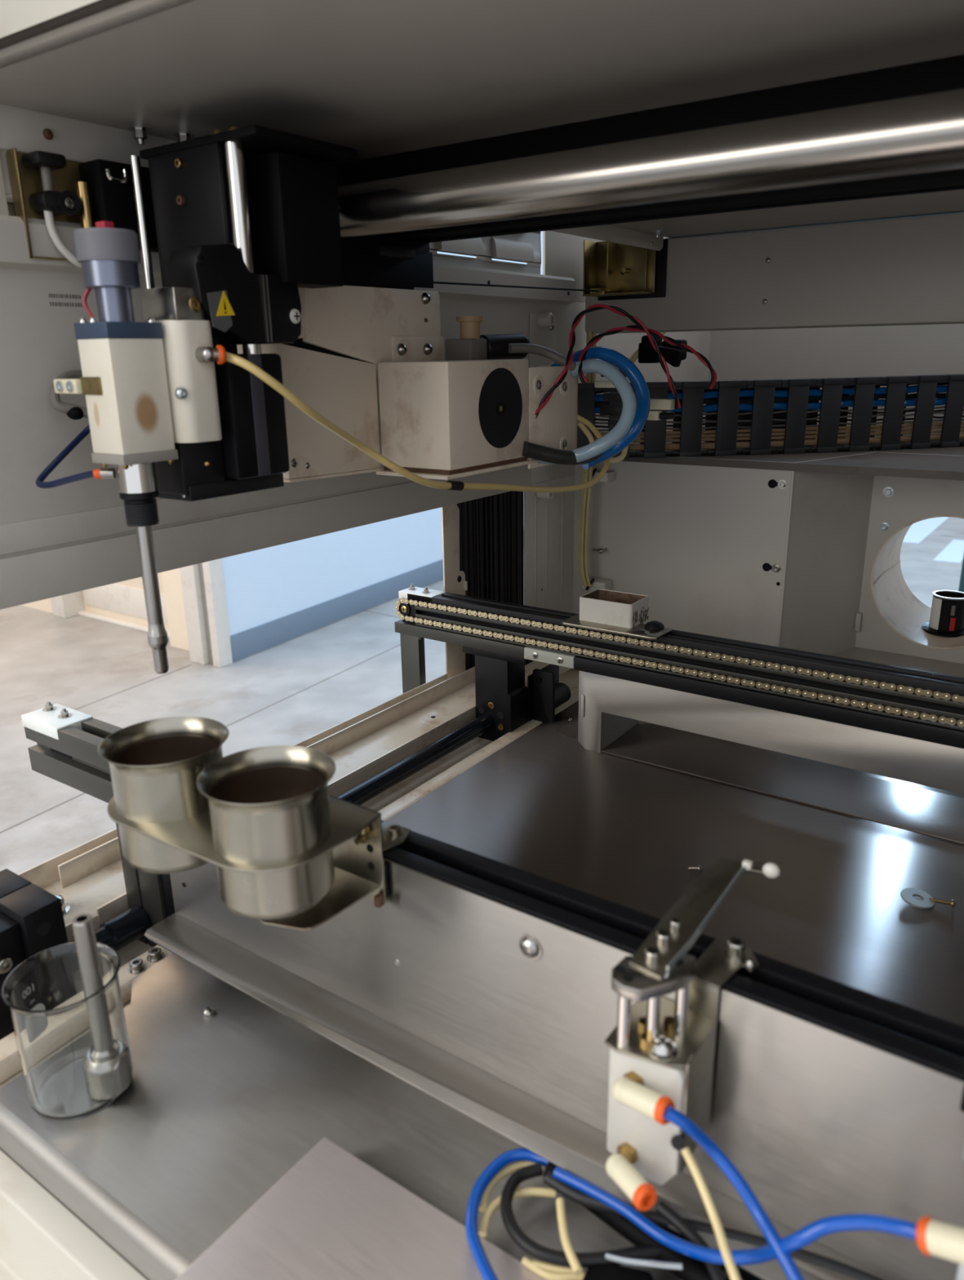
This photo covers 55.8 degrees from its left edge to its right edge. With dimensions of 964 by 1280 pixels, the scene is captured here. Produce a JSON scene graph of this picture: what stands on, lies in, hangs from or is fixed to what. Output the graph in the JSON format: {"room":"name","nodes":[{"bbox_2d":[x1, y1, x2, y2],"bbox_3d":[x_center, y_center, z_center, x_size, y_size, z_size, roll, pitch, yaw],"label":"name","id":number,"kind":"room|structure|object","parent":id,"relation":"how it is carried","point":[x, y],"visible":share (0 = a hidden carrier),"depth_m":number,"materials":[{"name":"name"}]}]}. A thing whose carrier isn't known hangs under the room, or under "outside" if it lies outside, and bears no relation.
{"room":"machine interior","nodes":[
{"label":"machine interior","id":0,"kind":"room"},
{"bbox_2d":[22,598,53,613],"bbox_3d":[-2.961,-1.508,4.308,2.920,2.416,0.120,11,21,33],"label":"wall","id":1,"kind":"structure","parent":0,"point":[45,605],"depth_m":3.87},
{"bbox_2d":[50,591,84,617],"bbox_3d":[-1.746,-1.260,3.455,0.090,2.416,0.100,11,21,33],"label":"trim","id":2,"kind":"structure","parent":1,"relation":"attached to","point":[69,605],"depth_m":3.77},
{"bbox_2d":[0,138,711,613],"bbox_3d":[-0.026,-0.248,0.934,0.022,0.686,1.651,11,21,33],"label":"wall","id":3,"kind":"structure","parent":0,"point":[75,536],"depth_m":0.70,"materials":[{"name":"metal"}]},
{"bbox_2d":[5,147,158,261],"bbox_3d":[-0.245,-0.274,0.584,0.029,0.061,0.098,11,21,33],"label":"wall bracket","id":4,"kind":"object","parent":3,"relation":"attached to","point":[86,193],"visible":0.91,"depth_m":0.57,"materials":[{"name":"gold metal"}]},
{"bbox_2d":[44,210,81,268],"bbox_3d":[-0.260,-0.249,0.568,0.021,0.033,0.007,-15,22,-38],"label":"tube","id":5,"kind":"object","parent":4,"relation":"hanging from","point":[49,218],"visible":0.88,"depth_m":0.56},
{"bbox_2d":[0,660,579,1088],"bbox_3d":[0.047,0.059,0.980,0.184,0.074,1.650,11,21,33],"label":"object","id":6,"kind":"object","parent":3,"relation":"attached to","point":[89,876],"depth_m":0.86,"materials":[{"name":"paint"}]},
{"bbox_2d":[0,868,68,1039],"bbox_3d":[-0.296,0.203,0.556,0.062,0.092,0.062,11,21,33],"label":"motor","id":7,"kind":"object","parent":6,"relation":"on","point":[32,921],"visible":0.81,"depth_m":0.54,"materials":[{"name":"black metal"}]},
{"bbox_2d":[94,713,494,951],"bbox_3d":[-0.140,0.150,0.748,0.021,0.021,0.517,11,21,33],"label":"rod","id":8,"kind":"object","parent":7,"relation":"attached to","point":[131,924],"visible":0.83,"depth_m":0.81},
{"bbox_2d":[53,894,70,915],"bbox_3d":[-0.290,0.178,0.616,0.019,0.012,0.019,11,21,33],"label":"nut","id":9,"kind":"object","parent":6,"relation":"on","point":[65,907],"visible":0.26,"depth_m":0.62,"materials":[{"name":"silver metal"}]},
{"bbox_2d":[42,660,571,930],"bbox_3d":[-0.166,0.134,0.796,0.062,0.016,1.080,11,21,33],"label":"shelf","id":10,"kind":"object","parent":6,"relation":"attached to","point":[95,887],"depth_m":0.86,"materials":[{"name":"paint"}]},
{"bbox_2d":[21,701,963,1080],"bbox_3d":[0.130,0.204,0.377,1.098,0.152,0.027,11,21,33],"label":"frame rail","id":11,"kind":"object","parent":6,"relation":"on","point":[68,740],"visible":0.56,"depth_m":0.42,"materials":[{"name":"black metal"}]},
{"bbox_2d":[106,795,411,930],"bbox_3d":[-0.116,0.105,0.472,0.135,0.052,0.107,11,21,33],"label":"cup holder","id":12,"kind":"object","parent":11,"relation":"attached to","point":[358,838],"visible":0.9,"depth_m":0.45,"materials":[{"name":"metal"}]},
{"bbox_2d":[97,715,228,873],"bbox_3d":[-0.159,0.080,0.467,0.062,0.063,0.062,11,21,33],"label":"steel cup","id":13,"kind":"object","parent":12,"relation":"on","point":[156,766],"visible":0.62,"depth_m":0.45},
{"bbox_2d":[196,745,335,919],"bbox_3d":[-0.098,0.091,0.428,0.062,0.063,0.062,11,21,33],"label":"steel cup","id":14,"kind":"object","parent":12,"relation":"on","point":[268,805],"visible":0.89,"depth_m":0.41,"materials":[{"name":"metal"}]},
{"bbox_2d":[259,866,380,930],"bbox_3d":[-0.082,0.128,0.448,0.036,0.001,0.055,11,21,33],"label":"bracket","id":15,"kind":"object","parent":12,"relation":"attached to","point":[351,884],"depth_m":0.45,"materials":[{"name":"metal"}]},
{"bbox_2d":[604,856,780,1211],"bbox_3d":[0.090,0.159,0.382,0.040,0.101,0.123,11,21,33],"label":"clamp","id":16,"kind":"object","parent":11,"relation":"attached to","point":[662,1050],"visible":1,"depth_m":0.36,"materials":[{"name":"metal"}]},
{"bbox_2d":[680,1146,741,1279],"bbox_3d":[0.087,0.229,0.328,0.007,0.053,0.067,-5,18,-12],"label":"wire","id":17,"kind":"object","parent":16,"relation":"attached to","point":[731,1268],"visible":1,"depth_m":0.34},
{"bbox_2d":[915,1085,963,1279],"bbox_3d":[0.170,0.181,0.298,0.040,0.070,0.076,11,21,33],"label":"fitting","id":18,"kind":"object","parent":11,"relation":"attached to","point":[940,1239],"visible":1,"depth_m":0.28,"materials":[{"name":"plastic"}]},
{"bbox_2d":[553,1165,916,1265],"bbox_3d":[0.086,0.209,0.341,0.143,0.080,0.010,14,23,40],"label":"tube","id":19,"kind":"object","parent":18,"relation":"attached to","point":[816,1229],"visible":0.99,"depth_m":0.33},
{"bbox_2d":[386,700,963,1026],"bbox_3d":[0.360,0.200,0.573,0.938,0.002,0.596,11,21,33],"label":"deck","id":20,"kind":"object","parent":6,"relation":"on","point":[624,832],"visible":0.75,"depth_m":0.70,"materials":[{"name":"metal"}]},
{"bbox_2d":[543,1171,883,1279],"bbox_3d":[0.116,0.248,0.364,0.190,0.014,0.010,6,19,21],"label":"cable","id":21,"kind":"object","parent":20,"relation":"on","point":[571,1193],"visible":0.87,"depth_m":0.37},
{"bbox_2d":[577,671,963,844],"bbox_3d":[0.475,0.127,0.666,0.876,0.080,0.082,11,21,33],"label":"ledge","id":22,"kind":"object","parent":20,"relation":"on","point":[611,708],"visible":0.99,"depth_m":0.79,"materials":[{"name":"metal"}]},
{"bbox_2d":[900,888,934,909],"bbox_3d":[0.302,0.179,0.632,0.022,0.004,0.022,11,21,33],"label":"washer","id":23,"kind":"object","parent":20,"relation":"on","point":[907,894],"visible":1,"depth_m":0.63,"materials":[{"name":"metal"}]},
{"bbox_2d":[928,897,955,907],"bbox_3d":[0.317,0.180,0.627,0.017,0.005,0.005,11,21,33],"label":"screw","id":24,"kind":"object","parent":20,"relation":"on","point":[953,903],"visible":1,"depth_m":0.63,"materials":[{"name":"gold metal"}]},
{"bbox_2d":[394,583,963,748],"bbox_3d":[0.367,0.124,0.710,1.103,0.205,0.037,11,21,34],"label":"conveyor","id":25,"kind":"object","parent":6,"relation":"on","point":[504,637],"visible":1,"depth_m":0.81,"materials":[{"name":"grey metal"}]},
{"bbox_2d":[579,588,648,628],"bbox_3d":[0.122,-0.029,0.845,0.054,0.024,0.038,11,21,33],"label":"box","id":26,"kind":"object","parent":25,"relation":"on","point":[601,606],"visible":1,"depth_m":0.83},
{"bbox_2d":[562,613,672,639],"bbox_3d":[0.122,-0.015,0.830,0.095,0.008,0.037,11,21,33],"label":"plate","id":27,"kind":"object","parent":25,"relation":"on","point":[651,630],"visible":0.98,"depth_m":0.82,"materials":[{"name":"metal"}]},
{"bbox_2d":[236,173,577,482],"bbox_3d":[-0.063,-0.248,0.743,0.149,0.223,0.321,11,21,33],"label":"motor housing","id":28,"kind":"object","parent":3,"relation":"attached to","point":[472,411],"visible":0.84,"depth_m":0.71,"materials":[{"name":"metal"}]},
{"bbox_2d":[129,124,357,502],"bbox_3d":[-0.159,-0.202,0.576,0.110,0.208,0.133,11,21,33],"label":"vertical axis","id":29,"kind":"object","parent":28,"relation":"attached to","point":[199,188],"visible":0.94,"depth_m":0.55,"materials":[{"name":"black metal"}]},
{"bbox_2d":[73,221,177,673],"bbox_3d":[-0.201,-0.102,0.526,0.036,0.254,0.036,11,21,33],"label":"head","id":30,"kind":"object","parent":29,"relation":"attached to","point":[124,381],"visible":1,"depth_m":0.50},
{"bbox_2d":[35,423,93,488],"bbox_3d":[-0.254,-0.115,0.560,0.043,0.039,0.071,-8,19,-21],"label":"tube","id":31,"kind":"object","parent":30,"relation":"attached to","point":[40,482],"visible":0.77,"depth_m":0.56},
{"bbox_2d":[48,369,88,419],"bbox_3d":[-0.252,-0.147,0.553,0.025,0.031,0.111,-7,19,-19],"label":"connector","id":32,"kind":"object","parent":30,"relation":"attached to","point":[69,381],"visible":0.97,"depth_m":0.58,"materials":[{"name":"white plastic"}]},
{"bbox_2d":[140,286,226,443],"bbox_3d":[-0.170,-0.158,0.526,0.046,0.085,0.032,11,21,33],"label":"cylinder","id":33,"kind":"object","parent":29,"relation":"on","point":[190,356],"visible":0.96,"depth_m":0.52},
{"bbox_2d":[165,243,301,344],"bbox_3d":[-0.147,-0.207,0.549,0.028,0.055,0.080,11,21,33],"label":"bracket","id":34,"kind":"object","parent":29,"relation":"attached to","point":[242,305],"depth_m":0.54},
{"bbox_2d":[225,351,610,493],"bbox_3d":[-0.013,-0.160,0.701,0.032,0.124,0.431,12,22,35],"label":"tube","id":35,"kind":"object","parent":28,"relation":"hanging from","point":[241,362],"visible":0.88,"depth_m":0.64,"materials":[{"name":"beige plastic"}]},
{"bbox_2d":[508,342,576,370],"bbox_3d":[0.056,-0.252,0.817,0.071,0.028,0.016,-7,18,-18],"label":"cable","id":36,"kind":"object","parent":28,"relation":"attached to","point":[560,359],"visible":0.91,"depth_m":0.81,"materials":[{"name":"plastic"}]},
{"bbox_2d":[521,440,602,465],"bbox_3d":[0.075,-0.167,0.807,0.099,0.025,0.020,-14,22,-36],"label":"cable","id":37,"kind":"object","parent":28,"relation":"attached to","point":[532,451],"visible":0.82,"depth_m":0.79,"materials":[{"name":"rubber"}]},
{"bbox_2d":[537,358,636,464],"bbox_3d":[0.094,-0.200,0.800,0.071,0.089,0.078,11,21,33],"label":"hose","id":38,"kind":"object","parent":28,"relation":"attached to","point":[602,367],"visible":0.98,"depth_m":0.80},
{"bbox_2d":[551,346,650,469],"bbox_3d":[0.107,-0.213,0.835,0.083,0.107,0.056,11,21,33],"label":"hose","id":39,"kind":"object","parent":28,"relation":"attached to","point":[627,366],"visible":0.62,"depth_m":0.83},
{"bbox_2d":[577,421,628,462],"bbox_3d":[0.123,-0.192,0.877,0.070,0.041,0.023,-13,21,-34],"label":"cable","id":40,"kind":"object","parent":28,"relation":"hanging from","point":[613,460],"visible":0.45,"depth_m":0.87,"materials":[{"name":"beige plastic"}]},
{"bbox_2d":[534,303,680,418],"bbox_3d":[0.111,-0.255,0.829,0.178,0.097,0.033,-13,21,-33],"label":"wires","id":41,"kind":"object","parent":28,"relation":"attached to","point":[638,322],"visible":1,"depth_m":0.83,"materials":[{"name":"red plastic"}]},
{"bbox_2d":[594,368,636,426],"bbox_3d":[0.131,-0.229,0.865,0.044,0.053,0.022,11,21,33],"label":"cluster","id":42,"kind":"object","parent":41,"relation":"attached to","point":[615,411],"visible":0.44,"depth_m":0.86,"materials":[{"name":"black plastic"}]},
{"bbox_2d":[646,398,675,420],"bbox_3d":[0.172,-0.226,0.893,0.036,0.020,0.012,11,21,33],"label":"connector","id":43,"kind":"object","parent":41,"relation":"hanging from","point":[655,404],"visible":0.7,"depth_m":0.89,"materials":[{"name":"white plastic"}]},
{"bbox_2d":[577,324,716,389],"bbox_3d":[0.155,-0.266,0.861,0.169,0.061,0.025,-11,20,-30],"label":"wires","id":44,"kind":"object","parent":28,"relation":"attached to","point":[596,339],"visible":1,"depth_m":0.86,"materials":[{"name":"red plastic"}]},
{"bbox_2d":[441,490,524,679],"bbox_3d":[0.005,-0.069,1.050,0.016,0.210,0.166,11,21,33],"label":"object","id":45,"kind":"object","parent":3,"relation":"hanging from","point":[483,538],"visible":0.56,"depth_m":1.04,"materials":[{"name":"rubber"}]},
{"bbox_2d":[222,231,542,662],"bbox_3d":[0.193,-1.693,4.729,0.150,2.416,4.578,9,20,29],"label":"wall","id":46,"kind":"structure","parent":0,"point":[262,586],"depth_m":3.54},
{"bbox_2d":[78,572,169,637],"bbox_3d":[-1.342,-1.057,3.288,0.840,2.116,0.080,11,21,33],"label":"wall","id":47,"kind":"structure","parent":46,"relation":"in","point":[122,603],"depth_m":3.64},
{"bbox_2d":[161,568,189,650],"bbox_3d":[-1.061,-1.125,2.988,0.210,2.416,0.090,11,21,33],"label":"trim","id":48,"kind":"structure","parent":46,"relation":"attached to","point":[171,580],"depth_m":3.30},
{"bbox_2d":[179,564,208,664],"bbox_3d":[-0.992,-1.081,2.845,0.075,2.416,0.076,11,21,33],"label":"trim","id":49,"kind":"structure","parent":46,"relation":"attached to","point":[189,575],"depth_m":3.12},
{"bbox_2d":[198,563,213,663],"bbox_3d":[-0.943,-1.073,2.819,0.037,2.416,0.045,11,21,33],"label":"trim","id":50,"kind":"structure","parent":46,"relation":"attached to","point":[200,565],"depth_m":3.11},
{"bbox_2d":[202,558,232,667],"bbox_3d":[-0.916,-1.066,2.794,0.036,2.416,0.057,11,21,33],"label":"trim","id":51,"kind":"structure","parent":46,"relation":"attached to","point":[213,573],"depth_m":3.08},
{"bbox_2d":[230,559,443,662],"bbox_3d":[0.276,-0.578,5.034,0.006,0.094,4.566,9,20,29],"label":"baseboard","id":52,"kind":"structure","parent":46,"relation":"attached to","point":[254,640],"depth_m":3.58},
{"bbox_2d":[0,516,963,874],"bbox_3d":[0.303,-0.052,3.612,10.500,0.051,12.000,11,21,33],"label":"floor","id":53,"kind":"structure","parent":0,"point":[290,692],"depth_m":2.98,"materials":[{"name":"tile"}]},
{"bbox_2d":[902,516,949,543],"bbox_3d":[2.617,-0.688,5.425,0.190,0.003,1.200,11,21,33],"label":"sheet","id":54,"kind":"object","parent":53,"relation":"on","point":[917,531],"visible":0.36,"depth_m":5.28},
{"bbox_2d":[933,539,963,563],"bbox_3d":[2.458,-0.462,4.717,0.120,0.003,0.600,11,21,33],"label":"sheet","id":55,"kind":"object","parent":53,"relation":"on","point":[953,552],"visible":1,"depth_m":4.66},
{"bbox_2d":[958,554,963,592],"bbox_3d":[1.946,-1.174,3.320,0.105,2.216,0.100,11,21,33],"label":"support post","id":56,"kind":"object","parent":53,"relation":"on","point":[961,588],"visible":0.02,"depth_m":3.60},
{"bbox_2d":[0,0,963,250],"bbox_3d":[0.297,-0.370,0.479,1.160,0.203,0.764,11,21,33],"label":"ceiling","id":57,"kind":"structure","parent":0,"point":[82,81],"depth_m":0.48,"materials":[{"name":"paint"}]},
{"bbox_2d":[0,0,98,38],"bbox_3d":[0.088,-0.302,0.189,1.160,0.153,0.038,11,21,33],"label":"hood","id":58,"kind":"object","parent":57,"relation":"attached to","point":[19,19],"depth_m":0.43,"materials":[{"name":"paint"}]},
{"bbox_2d":[336,55,963,242],"bbox_3d":[0.311,-0.275,0.472,1.058,0.058,0.048,11,21,33],"label":"gantry beam","id":59,"kind":"structure","parent":57,"relation":"attached to","point":[944,74],"depth_m":0.57,"materials":[{"name":"metal"}]},
{"bbox_2d":[411,185,963,242],"bbox_3d":[0.345,-0.239,0.461,0.980,0.007,0.002,11,21,33],"label":"rail","id":60,"kind":"object","parent":59,"relation":"attached to","point":[957,187],"visible":1,"depth_m":0.59,"materials":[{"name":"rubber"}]},
{"bbox_2d":[573,452,874,655],"bbox_3d":[0.290,-0.097,1.115,0.364,0.250,0.121,2,18,10],"label":"access panel","id":61,"kind":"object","parent":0,"point":[765,557],"depth_m":1.10,"materials":[{"name":"paint"}]},
{"bbox_2d":[579,575,612,590],"bbox_3d":[0.141,-0.075,1.180,0.047,0.018,0.030,11,21,33],"label":"clamp","id":62,"kind":"object","parent":61,"relation":"attached to","point":[597,583],"visible":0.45,"depth_m":1.17,"materials":[{"name":"plastic"}]},
{"bbox_2d":[580,330,592,586],"bbox_3d":[0.128,-0.220,1.122,0.011,0.318,0.007,11,21,33],"label":"clear tube","id":63,"kind":"object","parent":62,"relation":"attached to","point":[589,375],"visible":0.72,"depth_m":1.14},
{"bbox_2d":[581,467,614,482],"bbox_3d":[0.139,-0.208,1.139,0.047,0.018,0.030,11,21,33],"label":"clamp","id":64,"kind":"object","parent":61,"relation":"attached to","point":[609,476],"visible":0.45,"depth_m":1.13,"materials":[{"name":"plastic"}]},
{"bbox_2d":[578,332,588,585],"bbox_3d":[0.127,-0.222,1.127,0.011,0.318,0.007,11,21,33],"label":"clear tube","id":65,"kind":"object","parent":64,"relation":"attached to","point":[587,334],"visible":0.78,"depth_m":1.15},
{"bbox_2d":[584,333,596,586],"bbox_3d":[0.133,-0.220,1.122,0.011,0.318,0.007,11,21,33],"label":"clear tube","id":66,"kind":"object","parent":64,"relation":"attached to","point":[593,375],"visible":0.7,"depth_m":1.14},
{"bbox_2d":[621,429,963,480],"bbox_3d":[0.729,-0.224,1.093,1.082,0.008,0.588,11,21,33],"label":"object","id":67,"kind":"structure","parent":61,"relation":"attached to","point":[917,464],"depth_m":1.03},
{"bbox_2d":[577,373,963,458],"bbox_3d":[0.433,-0.283,1.136,0.673,0.090,0.093,-3,18,-8],"label":"carrier","id":68,"kind":"object","parent":67,"relation":"on","point":[728,399],"visible":0.84,"depth_m":1.09,"materials":[{"name":"plastic"}]},
{"bbox_2d":[594,397,946,413],"bbox_3d":[0.427,-0.291,1.122,0.650,0.013,0.048,-3,18,-7],"label":"hose","id":69,"kind":"object","parent":68,"relation":"in","point":[877,402],"visible":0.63,"depth_m":1.10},
{"bbox_2d":[594,392,946,406],"bbox_3d":[0.427,-0.299,1.122,0.648,0.012,0.047,-3,18,-7],"label":"hose","id":70,"kind":"object","parent":68,"relation":"in","point":[939,395],"visible":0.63,"depth_m":1.09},
{"bbox_2d":[594,385,947,401],"bbox_3d":[0.427,-0.305,1.118,0.650,0.013,0.049,-3,18,-7],"label":"hose","id":71,"kind":"object","parent":68,"relation":"in","point":[940,388],"visible":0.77,"depth_m":1.09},
{"bbox_2d":[595,382,947,394],"bbox_3d":[0.427,-0.312,1.117,0.648,0.010,0.046,-3,18,-7],"label":"hose","id":72,"kind":"object","parent":68,"relation":"in","point":[938,384],"visible":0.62,"depth_m":1.09,"materials":[{"name":"blue plastic"}]},
{"bbox_2d":[593,424,963,439],"bbox_3d":[0.428,-0.260,1.130,0.649,0.007,0.044,-3,18,-7],"label":"wire","id":73,"kind":"object","parent":68,"relation":"in","point":[779,433],"visible":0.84,"depth_m":1.10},
{"bbox_2d":[594,428,963,442],"bbox_3d":[0.428,-0.256,1.132,0.649,0.007,0.044,-3,18,-7],"label":"wire","id":74,"kind":"object","parent":68,"relation":"in","point":[879,433],"visible":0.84,"depth_m":1.10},
{"bbox_2d":[594,415,963,427],"bbox_3d":[0.428,-0.272,1.127,0.649,0.007,0.043,-3,18,-7],"label":"wire","id":75,"kind":"object","parent":68,"relation":"in","point":[935,417],"visible":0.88,"depth_m":1.10,"materials":[{"name":"plastic"}]},
{"bbox_2d":[594,411,963,424],"bbox_3d":[0.428,-0.276,1.125,0.649,0.007,0.043,-3,18,-7],"label":"wire","id":76,"kind":"object","parent":68,"relation":"in","point":[940,412],"visible":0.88,"depth_m":1.10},
{"bbox_2d":[594,408,963,421],"bbox_3d":[0.428,-0.280,1.124,0.649,0.007,0.043,-3,18,-7],"label":"wire","id":77,"kind":"object","parent":68,"relation":"in","point":[909,411],"visible":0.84,"depth_m":1.10,"materials":[{"name":"plastic"}]},
{"bbox_2d":[594,405,963,417],"bbox_3d":[0.428,-0.284,1.123,0.649,0.007,0.043,-3,18,-7],"label":"wire","id":78,"kind":"object","parent":68,"relation":"in","point":[935,407],"visible":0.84,"depth_m":1.09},
{"bbox_2d":[597,418,963,431],"bbox_3d":[0.428,-0.268,1.128,0.648,0.006,0.043,-3,18,-7],"label":"wire","id":79,"kind":"object","parent":68,"relation":"in","point":[933,420],"visible":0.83,"depth_m":1.10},
{"bbox_2d":[600,421,963,435],"bbox_3d":[0.428,-0.264,1.129,0.649,0.007,0.044,-3,18,-7],"label":"wire","id":80,"kind":"object","parent":68,"relation":"in","point":[877,426],"visible":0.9,"depth_m":1.10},
{"bbox_2d":[629,432,963,450],"bbox_3d":[0.428,-0.248,1.134,0.650,0.011,0.048,-3,18,-7],"label":"cable","id":81,"kind":"object","parent":68,"relation":"in","point":[780,443],"visible":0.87,"depth_m":1.10,"materials":[{"name":"plastic"}]},
{"bbox_2d":[585,211,963,333],"bbox_3d":[0.568,-0.332,0.795,1.053,0.096,0.061,11,21,33],"label":"wall panel","id":82,"kind":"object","parent":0,"point":[901,271],"depth_m":0.92,"materials":[{"name":"paint"}]},
{"bbox_2d":[582,238,667,300],"bbox_3d":[0.157,-0.411,1.008,0.084,0.062,0.040,11,21,33],"label":"bracket","id":83,"kind":"object","parent":82,"relation":"attached to","point":[617,271],"visible":0.92,"depth_m":1.01,"materials":[{"name":"gold metal"}]},
{"bbox_2d":[433,281,598,292],"bbox_3d":[0.041,-0.345,0.891,0.002,0.008,0.320,11,21,33],"label":"metal rail","id":84,"kind":"object","parent":83,"relation":"attached to","point":[436,282],"visible":1,"depth_m":0.87,"materials":[{"name":"metal"}]},
{"bbox_2d":[638,335,687,367],"bbox_3d":[0.223,-0.356,1.121,0.055,0.038,0.027,11,21,33],"label":"clip","id":85,"kind":"object","parent":82,"relation":"attached to","point":[673,355],"visible":0.77,"depth_m":1.11,"materials":[{"name":"plastic"}]},
{"bbox_2d":[707,323,963,434],"bbox_3d":[0.804,-0.465,1.151,1.100,0.430,0.010,11,21,33],"label":"wall","id":86,"kind":"structure","parent":0,"point":[934,348],"depth_m":1.36,"materials":[{"name":"paint"}]},
{"bbox_2d":[854,452,963,663],"bbox_3d":[0.756,-0.081,1.039,0.573,0.250,0.166,11,21,33],"label":"wall","id":87,"kind":"structure","parent":0,"point":[890,618],"depth_m":1.14,"materials":[{"name":"paint"}]},
{"bbox_2d":[830,646,963,677],"bbox_3d":[0.654,0.093,0.909,0.900,0.008,0.258,11,21,33],"label":"trim","id":88,"kind":"structure","parent":87,"relation":"attached to","point":[953,668],"depth_m":1.12,"materials":[{"name":"paint"}]},
{"bbox_2d":[921,590,963,637],"bbox_3d":[0.599,-0.035,1.168,0.060,0.048,0.060,11,21,33],"label":"can","id":89,"kind":"object","parent":87,"relation":"in","point":[947,613],"visible":1,"depth_m":1.15,"materials":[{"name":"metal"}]},
{"bbox_3d":[0.879,-0.085,0.365,0.010,0.686,1.620,11,21,33],"label":"wall","id":90,"kind":"structure","parent":0,"visible":0},
{"bbox_2d":[0,1150,146,1279],"bbox_3d":[0.022,0.367,0.266,1.100,0.080,0.064,11,21,33],"label":"machine frame","id":91,"kind":"structure","parent":90,"relation":"attached to","point":[41,1239],"depth_m":0.44,"materials":[{"name":"paint"}]},
{"bbox_2d":[0,953,742,1279],"bbox_3d":[0.147,0.304,0.287,0.938,0.028,0.145,11,21,33],"label":"deck","id":92,"kind":"object","parent":91,"relation":"on","point":[227,1092],"visible":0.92,"depth_m":0.45,"materials":[{"name":"metal"}]},
{"bbox_2d":[1,942,133,1121],"bbox_3d":[-0.212,0.203,0.473,0.055,0.070,0.055,11,21,33],"label":"glass beaker","id":93,"kind":"object","parent":92,"relation":"on","point":[72,1046],"visible":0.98,"depth_m":0.46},
{"bbox_2d":[71,913,132,1093],"bbox_3d":[-0.198,0.186,0.467,0.022,0.101,0.022,11,21,33],"label":"probe","id":94,"kind":"object","parent":93,"relation":"in","point":[82,925],"visible":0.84,"depth_m":0.46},
{"bbox_2d":[175,1137,546,1279],"bbox_3d":[0.168,0.330,0.148,0.743,0.014,0.214,11,21,33],"label":"metal plate","id":95,"kind":"object","parent":92,"relation":"on","point":[333,1215],"visible":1,"depth_m":0.38,"materials":[{"name":"metal"}]},
{"bbox_2d":[465,1147,549,1279],"bbox_3d":[0.016,0.251,0.366,0.043,0.010,0.106,-3,18,-7],"label":"tube","id":96,"kind":"object","parent":95,"relation":"on","point":[485,1268],"visible":1,"depth_m":0.39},
{"bbox_2d":[532,1259,573,1272],"bbox_3d":[0.030,0.254,0.367,0.019,0.004,0.004,2,18,10],"label":"wire","id":97,"kind":"object","parent":95,"relation":"on","point":[549,1267],"visible":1,"depth_m":0.37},
{"bbox_2d":[521,1256,585,1279],"bbox_3d":[0.034,0.255,0.365,0.037,0.003,0.007,4,18,15],"label":"wire","id":98,"kind":"object","parent":95,"relation":"on","point":[526,1262],"visible":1,"depth_m":0.36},
{"bbox_2d":[479,1160,545,1212],"bbox_3d":[0.012,0.241,0.407,0.039,0.004,0.012,-13,21,-34],"label":"wire","id":99,"kind":"object","parent":92,"relation":"on","point":[513,1167],"visible":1,"depth_m":0.41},
{"bbox_2d":[478,1186,555,1236],"bbox_3d":[0.014,0.245,0.396,0.040,0.004,0.013,-11,20,-28],"label":"wire","id":100,"kind":"object","parent":92,"relation":"on","point":[495,1205],"visible":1,"depth_m":0.40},
{"bbox_2d":[144,857,963,1279],"bbox_3d":[0.178,0.219,0.311,0.940,0.126,0.029,11,21,33],"label":"skirt","id":101,"kind":"object","parent":92,"relation":"on","point":[504,1015],"visible":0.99,"depth_m":0.41,"materials":[{"name":"metal"}]},
{"bbox_2d":[555,1197,582,1275],"bbox_3d":[0.035,0.243,0.371,0.005,0.004,0.032,-3,18,-8],"label":"wire","id":102,"kind":"object","parent":92,"relation":"on","point":[573,1260],"visible":1,"depth_m":0.37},
{"bbox_2d":[500,1162,688,1267],"bbox_3d":[0.042,0.245,0.377,0.079,0.005,0.042,11,21,33],"label":"cable","id":103,"kind":"object","parent":92,"relation":"on","point":[647,1251],"visible":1,"depth_m":0.37,"materials":[{"name":"plastic"}]},
{"bbox_2d":[582,1252,682,1279],"bbox_3d":[0.056,0.252,0.352,0.041,0.013,0.026,4,18,15],"label":"cable","id":104,"kind":"object","parent":92,"relation":"on","point":[595,1271],"visible":1,"depth_m":0.36,"materials":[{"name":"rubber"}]},
{"bbox_2d":[543,1161,728,1279],"bbox_3d":[0.087,0.251,0.361,0.151,0.010,0.012,13,23,38],"label":"cable","id":105,"kind":"object","parent":92,"relation":"on","point":[693,1268],"visible":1,"depth_m":0.37,"materials":[{"name":"rubber"}]},
{"bbox_2d":[656,1200,725,1279],"bbox_3d":[0.085,0.241,0.362,0.009,0.005,0.043,-9,19,-24],"label":"cable","id":106,"kind":"object","parent":92,"relation":"on","point":[715,1271],"visible":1,"depth_m":0.37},
{"bbox_2d":[659,1226,763,1279],"bbox_3d":[0.097,0.250,0.367,0.150,0.008,0.011,10,20,31],"label":"cable","id":107,"kind":"object","parent":92,"relation":"on","point":[744,1273],"visible":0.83,"depth_m":0.36,"materials":[{"name":"rubber"}]},
{"bbox_2d":[663,1106,804,1279],"bbox_3d":[0.099,0.216,0.322,0.020,0.077,0.081,-14,22,-36],"label":"tube","id":108,"kind":"object","parent":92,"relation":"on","point":[672,1115],"visible":1,"depth_m":0.33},
{"bbox_2d":[337,88,963,238],"bbox_3d":[0.269,-0.219,0.373,1.000,0.041,0.041,11,21,33],"label":"tube","id":109,"kind":"object","parent":90,"relation":"attached to","point":[922,133],"visible":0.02,"depth_m":0.47,"materials":[{"name":"metal"}]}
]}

